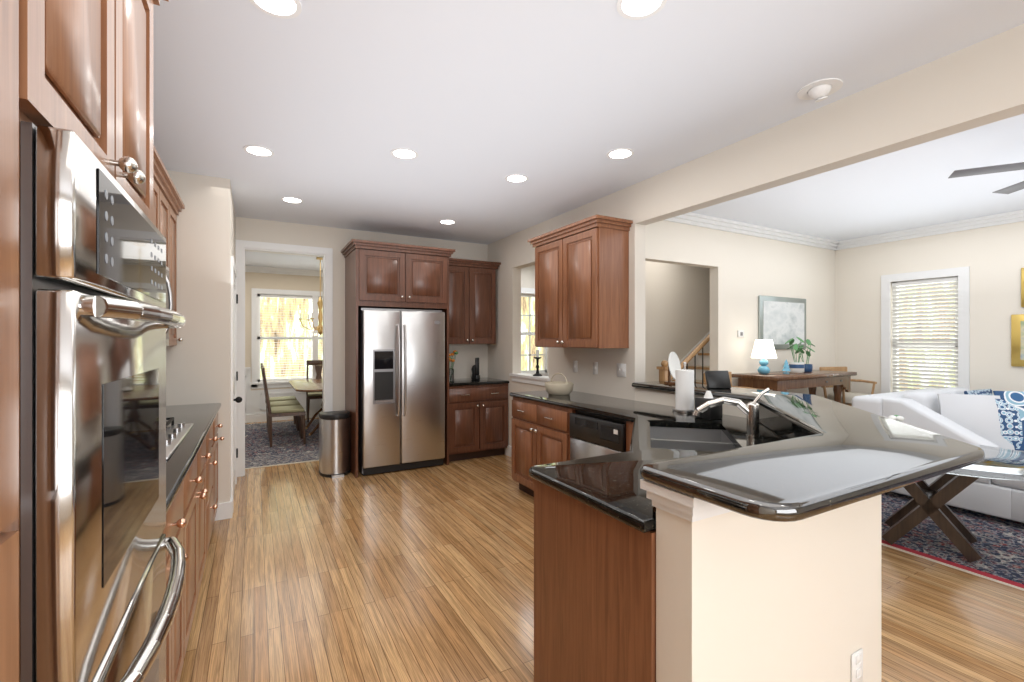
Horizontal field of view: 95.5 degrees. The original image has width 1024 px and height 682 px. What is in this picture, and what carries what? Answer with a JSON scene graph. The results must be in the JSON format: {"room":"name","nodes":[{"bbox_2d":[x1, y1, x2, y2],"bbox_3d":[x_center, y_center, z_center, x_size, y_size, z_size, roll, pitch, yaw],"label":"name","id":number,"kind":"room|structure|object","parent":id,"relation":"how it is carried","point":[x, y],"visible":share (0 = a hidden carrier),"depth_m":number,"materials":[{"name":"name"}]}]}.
{"room":"kitchen","nodes":[
{"label":"kitchen","id":0,"kind":"room"},
{"bbox_2d":[153,0,1023,270],"bbox_3d":[0.713,-1.350,4.283,8.600,0.080,12.240,0,0,-29],"label":"ceiling","id":1,"kind":"structure","parent":0,"point":[332,104],"depth_m":2.59,"materials":[{"name":"white paint"}]},
{"bbox_2d":[243,145,273,156],"bbox_3d":[-1.744,-1.308,3.207,0.188,0.004,0.188,0,0,34],"label":"recessed light","id":2,"kind":"object","parent":1,"relation":"in","point":[258,150],"depth_m":3.19,"materials":[{"name":"white"}]},
{"bbox_2d":[249,0,301,18],"bbox_3d":[-0.914,-1.308,1.792,0.188,0.004,0.188,0,0,-38],"label":"recessed light","id":3,"kind":"object","parent":1,"relation":"in","point":[283,8],"depth_m":1.82,"materials":[{"name":"white"}]},
{"bbox_2d":[281,197,302,202],"bbox_3d":[-2.041,-1.308,4.323,0.188,0.004,0.188,0,0,-38],"label":"recessed light","id":4,"kind":"object","parent":1,"relation":"in","point":[287,199],"depth_m":4.32,"materials":[{"name":"white"}]},
{"bbox_2d":[298,257,322,335],"bbox_3d":[-3.010,-0.695,7.307,0.640,1.231,0.562,0,0,-29],"label":"chandelier","id":5,"kind":"object","parent":1,"relation":"hanging from","point":[319,328],"visible":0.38,"depth_m":7.28,"materials":[{"name":"gold metal"}]},
{"bbox_2d":[391,148,417,158],"bbox_3d":[-0.751,-1.308,3.254,0.188,0.004,0.188,0,0,34],"label":"recessed light","id":6,"kind":"object","parent":1,"relation":"in","point":[405,153],"depth_m":3.24,"materials":[{"name":"white"}]},
{"bbox_2d":[439,220,455,223],"bbox_3d":[-0.710,-1.308,5.117,0.188,0.004,0.188,0,0,34],"label":"recessed light","id":7,"kind":"object","parent":1,"relation":"in","point":[441,221],"depth_m":5.11,"materials":[{"name":"white"}]},
{"bbox_2d":[505,174,527,182],"bbox_3d":[0.038,-1.308,3.748,0.188,0.004,0.188,0,0,-38],"label":"recessed light","id":8,"kind":"object","parent":1,"relation":"in","point":[514,178],"depth_m":3.74,"materials":[{"name":"white"}]},
{"bbox_2d":[606,148,633,159],"bbox_3d":[0.756,-1.308,3.255,0.188,0.004,0.188,0,0,34],"label":"recessed light","id":9,"kind":"object","parent":1,"relation":"in","point":[619,153],"depth_m":3.24,"materials":[{"name":"white"}]},
{"bbox_2d":[617,0,666,19],"bbox_3d":[0.501,-1.308,1.799,0.188,0.004,0.188,0,0,34],"label":"recessed light","id":10,"kind":"object","parent":1,"relation":"in","point":[635,8],"depth_m":1.83,"materials":[{"name":"white"}]},
{"bbox_2d":[797,78,842,101],"bbox_3d":[1.599,-1.310,2.418,0.198,0.120,0.198,0,0,-38],"label":"smoke detector","id":11,"kind":"object","parent":1,"relation":"attached to","point":[820,90],"depth_m":2.39,"materials":[{"name":"white plastic"}]},
{"bbox_2d":[948,162,1023,193],"bbox_3d":[3.330,-1.100,2.547,1.285,0.420,1.229,0,0,-29],"label":"ceiling fan","id":12,"kind":"object","parent":1,"relation":"hanging from","point":[994,169],"visible":1,"depth_m":2.82,"materials":[{"name":"brown"}]},
{"bbox_2d":[166,24,1023,502],"bbox_3d":[0.713,0.060,4.283,8.600,2.740,12.240,0,0,-29],"label":"wall","id":13,"kind":"structure","parent":0,"point":[690,286],"depth_m":4.80,"materials":[{"name":"beige paint"}]},
{"bbox_2d":[153,145,184,346],"bbox_3d":[-2.050,-0.505,2.327,0.390,1.090,2.734,0,0,-29],"label":"cabinet","id":14,"kind":"object","parent":13,"relation":"attached to","point":[168,205],"visible":0.12,"depth_m":3.21,"materials":[{"name":"brown wood"}]},
{"bbox_2d":[166,266,172,345],"bbox_3d":[-1.921,-0.193,2.193,0.482,0.445,0.790,0,0,-29],"label":"over-the-range microwave","id":15,"kind":"object","parent":14,"relation":"attached to","point":[169,301],"visible":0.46,"depth_m":2.46,"materials":[{"name":"silver metal"}]},
{"bbox_2d":[231,256,241,498],"bbox_3d":[-2.532,0.360,4.302,0.082,2.140,0.960,0,0,-29],"label":"door frame","id":16,"kind":"structure","parent":13,"relation":"attached to","point":[235,399],"depth_m":4.19,"materials":[{"name":"white"}]},
{"bbox_2d":[250,288,322,388],"bbox_3d":[-3.692,-0.045,8.724,2.120,1.770,0.140,0,0,-29],"label":"window","id":17,"kind":"structure","parent":13,"relation":"in","point":[256,380],"depth_m":8.31,"materials":[{"name":"white"}]},
{"bbox_2d":[260,295,322,377],"bbox_3d":[-3.691,-0.082,8.722,1.800,1.486,0.032,0,0,-29],"label":"window blinds","id":18,"kind":"object","parent":17,"relation":"attached to","point":[281,296],"visible":0.54,"depth_m":8.47,"materials":[{"name":"white"}]},
{"bbox_2d":[449,258,500,343],"bbox_3d":[-0.585,-0.485,5.967,0.818,1.050,0.390,0,0,-29],"label":"wall cabinet","id":19,"kind":"object","parent":13,"relation":"attached to","point":[472,301],"visible":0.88,"depth_m":5.84,"materials":[{"name":"brown wood"}]},
{"bbox_2d":[521,288,548,375],"bbox_3d":[0.163,-0.110,7.545,1.220,1.500,0.140,0,0,-29],"label":"window","id":20,"kind":"structure","parent":13,"relation":"in","point":[529,292],"depth_m":7.65,"materials":[{"name":"white"}]},
{"bbox_2d":[533,350,541,375],"bbox_3d":[0.293,0.250,5.330,0.110,0.300,0.110,0,0,-29],"label":"candlestick","id":21,"kind":"object","parent":13,"relation":"on","point":[537,358],"visible":1,"depth_m":5.32,"materials":[{"name":"grey metal"}]},
{"bbox_2d":[573,361,576,371],"bbox_3d":[0.623,0.253,4.598,0.012,0.115,0.070,0,0,-29],"label":"switch plate","id":22,"kind":"object","parent":13,"relation":"attached to","point":[574,362],"depth_m":4.59,"materials":[{"name":"white plastic"}]},
{"bbox_2d":[527,214,632,347],"bbox_3d":[0.584,-0.475,4.274,0.390,1.070,1.070,0,0,-29],"label":"wall cabinet","id":23,"kind":"object","parent":13,"relation":"attached to","point":[581,283],"visible":1,"depth_m":3.94,"materials":[{"name":"brown wood"}]},
{"bbox_2d":[593,362,597,374],"bbox_3d":[0.773,0.253,4.327,0.012,0.115,0.070,0,0,-29],"label":"switch plate","id":24,"kind":"object","parent":13,"relation":"attached to","point":[595,364],"depth_m":4.32,"materials":[{"name":"white plastic"}]},
{"bbox_2d":[617,363,625,376],"bbox_3d":[0.943,0.253,4.021,0.012,0.115,0.115,0,0,-29],"label":"switch plate","id":25,"kind":"object","parent":13,"relation":"attached to","point":[621,370],"depth_m":4.02,"materials":[{"name":"white plastic"}]},
{"bbox_2d":[737,330,743,336],"bbox_3d":[2.580,-0.080,5.247,0.100,0.080,0.022,0,0,-29],"label":"thermostat","id":26,"kind":"object","parent":13,"relation":"attached to","point":[740,333],"visible":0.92,"depth_m":5.23,"materials":[{"name":"white plastic"}]},
{"bbox_2d":[758,295,805,348],"bbox_3d":[3.286,-0.215,5.633,0.950,0.630,0.031,0,0,-29],"label":"framed picture","id":27,"kind":"object","parent":13,"relation":"attached to","point":[781,321],"visible":0.77,"depth_m":5.60,"materials":[{"name":"silver metal"}]},
{"bbox_2d":[881,266,969,392],"bbox_3d":[4.798,0.050,5.421,0.150,1.720,0.850,0,0,-29],"label":"window","id":28,"kind":"structure","parent":13,"relation":"in","point":[962,274],"depth_m":5.33,"materials":[{"name":"white"}]},
{"bbox_2d":[892,277,957,391],"bbox_3d":[4.798,0.035,5.421,0.036,1.480,0.606,0,0,-29],"label":"window blinds","id":29,"kind":"object","parent":28,"relation":"attached to","point":[935,304],"visible":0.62,"depth_m":5.41,"materials":[{"name":"white"}]},
{"bbox_2d":[179,417,1023,681],"bbox_3d":[0.713,1.460,4.283,8.600,0.060,12.240,0,0,-29],"label":"floor","id":30,"kind":"structure","parent":0,"point":[312,574],"depth_m":2.63,"materials":[{"name":"brown wood"}]},
{"bbox_2d":[0,0,168,681],"bbox_3d":[-0.914,0.190,0.556,0.660,2.480,1.560,0,0,-29],"label":"tall cabinet","id":31,"kind":"object","parent":30,"relation":"on","point":[82,70],"visible":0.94,"depth_m":0.65,"materials":[{"name":"brown wood"}]},
{"bbox_2d":[21,121,185,681],"bbox_3d":[-0.775,0.430,0.977,0.129,1.440,0.760,0,0,-29],"label":"wall oven","id":32,"kind":"object","parent":31,"relation":"in","point":[100,601],"visible":1,"depth_m":0.69,"materials":[{"name":"silver metal"}]},
{"bbox_2d":[162,413,223,681],"bbox_3d":[-1.935,0.980,2.391,0.653,0.900,2.734,0,0,-29],"label":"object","id":33,"kind":"object","parent":30,"relation":"on","point":[191,515],"visible":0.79,"depth_m":2.15,"materials":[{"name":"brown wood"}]},
{"bbox_2d":[166,403,220,513],"bbox_3d":[-1.945,0.511,2.385,0.629,0.035,2.734,0,0,-29],"label":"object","id":34,"kind":"object","parent":33,"relation":"on","point":[180,460],"visible":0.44,"depth_m":2.34,"materials":[{"name":"stone"}]},
{"bbox_2d":[166,417,193,459],"bbox_3d":[-1.860,0.465,2.211,0.490,0.057,0.930,0,0,-29],"label":"cooktop","id":35,"kind":"object","parent":34,"relation":"on","point":[176,434],"visible":0.15,"depth_m":2.41,"materials":[{"name":"silver metal"}]},
{"bbox_2d":[245,419,318,468],"bbox_3d":[-3.187,1.424,6.883,3.000,0.011,3.170,0,0,-29],"label":"dining rug","id":36,"kind":"object","parent":30,"relation":"on","point":[289,446],"visible":0.29,"depth_m":6.32,"materials":[{"name":"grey carpet"}]},
{"bbox_2d":[261,363,296,430],"bbox_3d":[-3.804,0.887,7.610,0.537,1.061,0.502,0,0,-29],"label":"dining chair","id":37,"kind":"object","parent":36,"relation":"on","point":[282,398],"visible":0.4,"depth_m":7.54,"materials":[{"name":"brown wood"}]},
{"bbox_2d":[261,364,300,437],"bbox_3d":[-3.489,0.887,7.042,0.537,1.061,0.502,0,0,-29],"label":"dining chair","id":38,"kind":"object","parent":36,"relation":"on","point":[283,403],"visible":0.42,"depth_m":6.95,"materials":[{"name":"brown wood"}]},
{"bbox_2d":[262,367,305,446],"bbox_3d":[-3.174,0.887,6.473,0.537,1.061,0.502,0,0,-29],"label":"dining chair","id":39,"kind":"object","parent":36,"relation":"on","point":[293,410],"visible":1,"depth_m":6.32,"materials":[{"name":"brown wood"}]},
{"bbox_2d":[289,379,322,435],"bbox_3d":[-2.875,1.040,7.353,1.100,0.751,1.950,0,0,-29],"label":"dining table","id":40,"kind":"object","parent":36,"relation":"on","point":[309,385],"visible":0.25,"depth_m":7.11,"materials":[{"name":"brown wood"}]},
{"bbox_2d":[306,360,322,421],"bbox_3d":[-3.473,0.887,8.431,0.546,1.061,0.537,0,0,-29],"label":"dining chair","id":41,"kind":"object","parent":36,"relation":"on","point":[318,364],"visible":0.33,"depth_m":8.51,"materials":[{"name":"brown wood"}]},
{"bbox_2d":[319,410,349,477],"bbox_3d":[-1.898,1.103,5.012,0.309,0.655,0.318,0,0,-29],"label":"trash can","id":42,"kind":"object","parent":30,"relation":"on","point":[334,444],"visible":1,"depth_m":4.91,"materials":[{"name":"silver metal"}]},
{"bbox_2d":[341,239,455,477],"bbox_3d":[-1.320,0.190,5.373,1.140,2.480,0.718,0,0,-29],"label":"surround","id":43,"kind":"object","parent":30,"relation":"on","point":[386,275],"visible":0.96,"depth_m":5.09,"materials":[{"name":"brown wood"}]},
{"bbox_2d":[358,308,444,474],"bbox_3d":[-1.306,0.537,5.358,0.910,1.785,0.751,0,0,-29],"label":"fridge","id":44,"kind":"object","parent":30,"relation":"on","point":[401,389],"visible":1,"depth_m":5.08,"materials":[{"name":"silver metal"}]},
{"bbox_2d":[449,384,507,461],"bbox_3d":[-0.527,0.980,5.850,0.806,0.900,0.652,0,0,-29],"label":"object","id":45,"kind":"object","parent":30,"relation":"on","point":[478,421],"visible":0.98,"depth_m":5.61,"materials":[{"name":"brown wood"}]},
{"bbox_2d":[449,377,508,385],"bbox_3d":[-0.535,0.511,5.865,0.806,0.035,0.618,0,0,-29],"label":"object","id":46,"kind":"object","parent":45,"relation":"on","point":[470,381],"visible":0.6,"depth_m":5.68,"materials":[{"name":"stone"}]},
{"bbox_2d":[449,350,457,380],"bbox_3d":[-0.772,0.304,5.754,0.127,0.378,0.213,0,0,40],"label":"flower vase","id":47,"kind":"object","parent":46,"relation":"on","point":[451,373],"visible":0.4,"depth_m":5.72,"materials":[{"name":"clear glass"}]},
{"bbox_2d":[471,358,479,379],"bbox_3d":[-0.465,0.351,5.934,0.080,0.283,0.150,0,0,-29],"label":"figurine","id":48,"kind":"object","parent":46,"relation":"on","point":[475,372],"visible":1,"depth_m":5.88,"materials":[{"name":"black plastic"}]},
{"bbox_2d":[512,397,677,681],"bbox_3d":[0.461,0.980,3.020,1.819,0.900,2.965,0,0,-29],"label":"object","id":49,"kind":"object","parent":30,"relation":"on","point":[594,595],"visible":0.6,"depth_m":1.58,"materials":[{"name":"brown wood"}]},
{"bbox_2d":[570,413,624,459],"bbox_3d":[0.600,0.989,3.357,0.033,0.862,0.596,0,0,-29],"label":"dishwasher","id":50,"kind":"object","parent":49,"relation":"attached to","point":[591,437],"visible":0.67,"depth_m":3.35,"materials":[{"name":"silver metal"}]},
{"bbox_2d":[510,390,783,441],"bbox_3d":[0.967,0.511,3.317,0.647,0.035,2.995,0,0,-29],"label":"countertop","id":51,"kind":"structure","parent":49,"relation":"on","point":[606,406],"depth_m":3.36,"materials":[{"name":"stone"}]},
{"bbox_2d":[545,373,573,394],"bbox_3d":[0.441,0.396,4.361,0.270,0.196,0.272,0,0,-29],"label":"basket","id":52,"kind":"object","parent":51,"relation":"on","point":[558,387],"visible":1,"depth_m":4.26,"materials":[{"name":"beige wicker"}]},
{"bbox_2d":[673,362,694,412],"bbox_3d":[1.213,0.320,3.268,0.160,0.347,0.160,0,0,-29],"label":"paper towel","id":53,"kind":"object","parent":51,"relation":"on","point":[684,390],"visible":0.96,"depth_m":3.22,"materials":[{"name":"white paper"}]},
{"bbox_2d":[695,391,721,419],"bbox_3d":[1.261,0.407,2.986,0.120,0.174,0.120,0,0,-29],"label":"tissue box","id":54,"kind":"object","parent":51,"relation":"on","point":[713,413],"visible":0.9,"depth_m":2.95,"materials":[{"name":"black plastic"}]},
{"bbox_2d":[529,414,768,532],"bbox_3d":[0.568,0.511,2.130,1.200,0.035,1.305,0,0,-29],"label":"countertop","id":55,"kind":"structure","parent":49,"relation":"on","point":[608,484],"depth_m":1.73,"materials":[{"name":"stone"}]},
{"bbox_2d":[693,388,769,438],"bbox_3d":[1.131,0.365,2.412,0.271,0.257,0.270,0,0,-29],"label":"faucet","id":56,"kind":"object","parent":55,"relation":"on","point":[750,410],"visible":1,"depth_m":2.38,"materials":[{"name":"silver metal"}]},
{"bbox_2d":[653,405,811,517],"bbox_3d":[0.972,0.440,2.116,1.800,0.107,0.888,0,0,-29],"label":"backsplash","id":57,"kind":"structure","parent":55,"relation":"on","point":[783,428],"depth_m":2.39,"materials":[{"name":"stone"}]},
{"bbox_2d":[650,426,735,451],"bbox_3d":[0.945,0.634,2.465,0.426,0.207,0.786,0,0,16],"label":"sink","id":58,"kind":"object","parent":49,"relation":"in","point":[711,440],"visible":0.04,"depth_m":2.78,"materials":[{"name":"silver metal"}]},
{"bbox_2d":[656,331,709,383],"bbox_3d":[2.720,-0.061,6.128,2.960,3.023,0.913,0,0,-29],"label":"stairs","id":59,"kind":"structure","parent":30,"relation":"on","point":[696,358],"depth_m":6.13,"materials":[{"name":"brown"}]},
{"bbox_2d":[703,371,763,389],"bbox_3d":[2.284,0.881,4.748,0.529,1.103,0.461,0,0,-29],"label":"chair","id":60,"kind":"object","parent":30,"relation":"on","point":[730,376],"visible":0.12,"depth_m":4.91,"materials":[{"name":"brown wood"}]},
{"bbox_2d":[732,370,856,402],"bbox_3d":[3.205,0.895,5.253,1.540,1.070,0.520,0,0,-29],"label":"dining table","id":61,"kind":"object","parent":30,"relation":"on","point":[812,381],"visible":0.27,"depth_m":5.01,"materials":[{"name":"brown wood"}]},
{"bbox_2d":[751,340,776,373],"bbox_3d":[2.723,0.172,5.031,0.250,0.375,0.250,0,0,-29],"label":"table lamp","id":62,"kind":"object","parent":61,"relation":"on","point":[763,349],"visible":1,"depth_m":4.97,"materials":[{"name":"blue"}]},
{"bbox_2d":[782,360,790,373],"bbox_3d":[3.023,0.280,5.128,0.090,0.160,0.086,0,0,-29],"label":"tree figurine","id":63,"kind":"object","parent":61,"relation":"on","point":[786,367],"visible":1,"depth_m":5.11,"materials":[{"name":"blue ceramic"}]},
{"bbox_2d":[785,337,814,372],"bbox_3d":[3.297,0.154,5.370,0.540,0.411,0.294,0,0,-29],"label":"planters","id":64,"kind":"object","parent":61,"relation":"on","point":[795,366],"visible":1,"depth_m":5.27,"materials":[{"name":"white"}]},
{"bbox_2d":[819,367,876,405],"bbox_3d":[4.145,0.881,5.751,0.552,1.103,0.517,0,0,-29],"label":"chair","id":65,"kind":"object","parent":30,"relation":"on","point":[846,398],"visible":0.31,"depth_m":5.74,"materials":[{"name":"brown wood"}]},
{"bbox_2d":[881,491,1023,590],"bbox_3d":[4.599,1.424,2.584,2.850,0.010,4.660,0,0,-29],"label":"living room rug","id":66,"kind":"object","parent":30,"relation":"on","point":[998,545],"depth_m":3.26,"materials":[{"name":"multicoloured carpet"}]},
{"bbox_2d":[852,387,1023,522],"bbox_3d":[4.578,0.949,3.858,1.650,0.938,2.410,0,0,-29],"label":"sofa","id":67,"kind":"object","parent":66,"relation":"on","point":[920,408],"visible":0.35,"depth_m":3.91,"materials":[{"name":"white fabric"}]},
{"bbox_2d":[937,389,1023,450],"bbox_3d":[4.492,0.652,4.010,1.082,0.556,0.982,0,0,-29],"label":"pillows","id":68,"kind":"object","parent":67,"relation":"on","point":[997,418],"visible":0.73,"depth_m":4.00,"materials":[{"name":"white fabric"}]},
{"bbox_2d":[881,443,1023,562],"bbox_3d":[3.039,1.103,3.263,1.212,0.624,1.212,0,0,-29],"label":"end table","id":69,"kind":"object","parent":66,"relation":"on","point":[932,499],"visible":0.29,"depth_m":3.09,"materials":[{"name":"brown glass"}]},
{"bbox_2d":[889,415,903,421],"bbox_3d":[2.744,0.664,3.322,0.215,0.252,0.222,0,0,-29],"label":"flowers","id":70,"kind":"object","parent":69,"relation":"on","point":[897,417],"visible":0.12,"depth_m":3.35,"materials":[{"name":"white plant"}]},
{"bbox_2d":[635,387,880,681],"bbox_3d":[0.794,0.907,2.560,1.930,1.045,2.088,0,0,-29],"label":"wall","id":71,"kind":"structure","parent":0,"point":[741,598],"depth_m":1.34,"materials":[{"name":"white paint"}]},
{"bbox_2d":[215,210,1023,521],"bbox_3d":[0.678,0.060,4.263,8.280,2.740,12.000,0,0,-29],"label":"molding","id":72,"kind":"structure","parent":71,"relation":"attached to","point":[251,406],"depth_m":5.19,"materials":[{"name":"white"}]},
{"bbox_2d":[632,381,984,521],"bbox_3d":[0.947,0.364,2.500,2.220,0.040,2.335,0,0,-29],"label":"bar","id":73,"kind":"object","parent":71,"relation":"on","point":[842,455],"visible":0.98,"depth_m":1.32,"materials":[{"name":"stone"}]},
{"bbox_2d":[664,352,680,383],"bbox_3d":[1.304,0.215,3.765,0.218,0.257,0.126,0,0,-29],"label":"plate","id":74,"kind":"object","parent":73,"relation":"on","point":[673,362],"visible":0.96,"depth_m":3.77,"materials":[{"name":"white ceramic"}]},
{"bbox_2d":[705,371,730,388],"bbox_3d":[1.499,0.282,3.401,0.180,0.129,0.080,0,0,-9],"label":"smart display","id":75,"kind":"object","parent":73,"relation":"on","point":[717,379],"visible":0.98,"depth_m":3.38,"materials":[{"name":"black plastic"}]},
{"bbox_2d":[851,648,862,681],"bbox_3d":[1.162,1.103,1.565,0.070,0.115,0.008,0,0,-29],"label":"outlet","id":76,"kind":"object","parent":71,"relation":"attached to","point":[856,666],"visible":1,"depth_m":1.56,"materials":[{"name":"white plastic"}]},
{"label":"outside","id":77,"kind":"structure","parent":0,"visible":0},
{"bbox_2d":[260,297,322,378],"bbox_3d":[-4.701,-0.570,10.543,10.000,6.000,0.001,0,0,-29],"label":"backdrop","id":78,"kind":"structure","parent":77,"point":[283,319],"depth_m":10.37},
{"bbox_2d":[521,297,542,370],"bbox_3d":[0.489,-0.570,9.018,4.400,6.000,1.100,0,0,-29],"label":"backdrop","id":79,"kind":"structure","parent":77,"point":[525,328],"depth_m":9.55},
{"bbox_2d":[899,281,954,390],"bbox_3d":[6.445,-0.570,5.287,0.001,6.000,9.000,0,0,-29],"label":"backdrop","id":80,"kind":"structure","parent":77,"point":[927,338],"depth_m":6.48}
]}

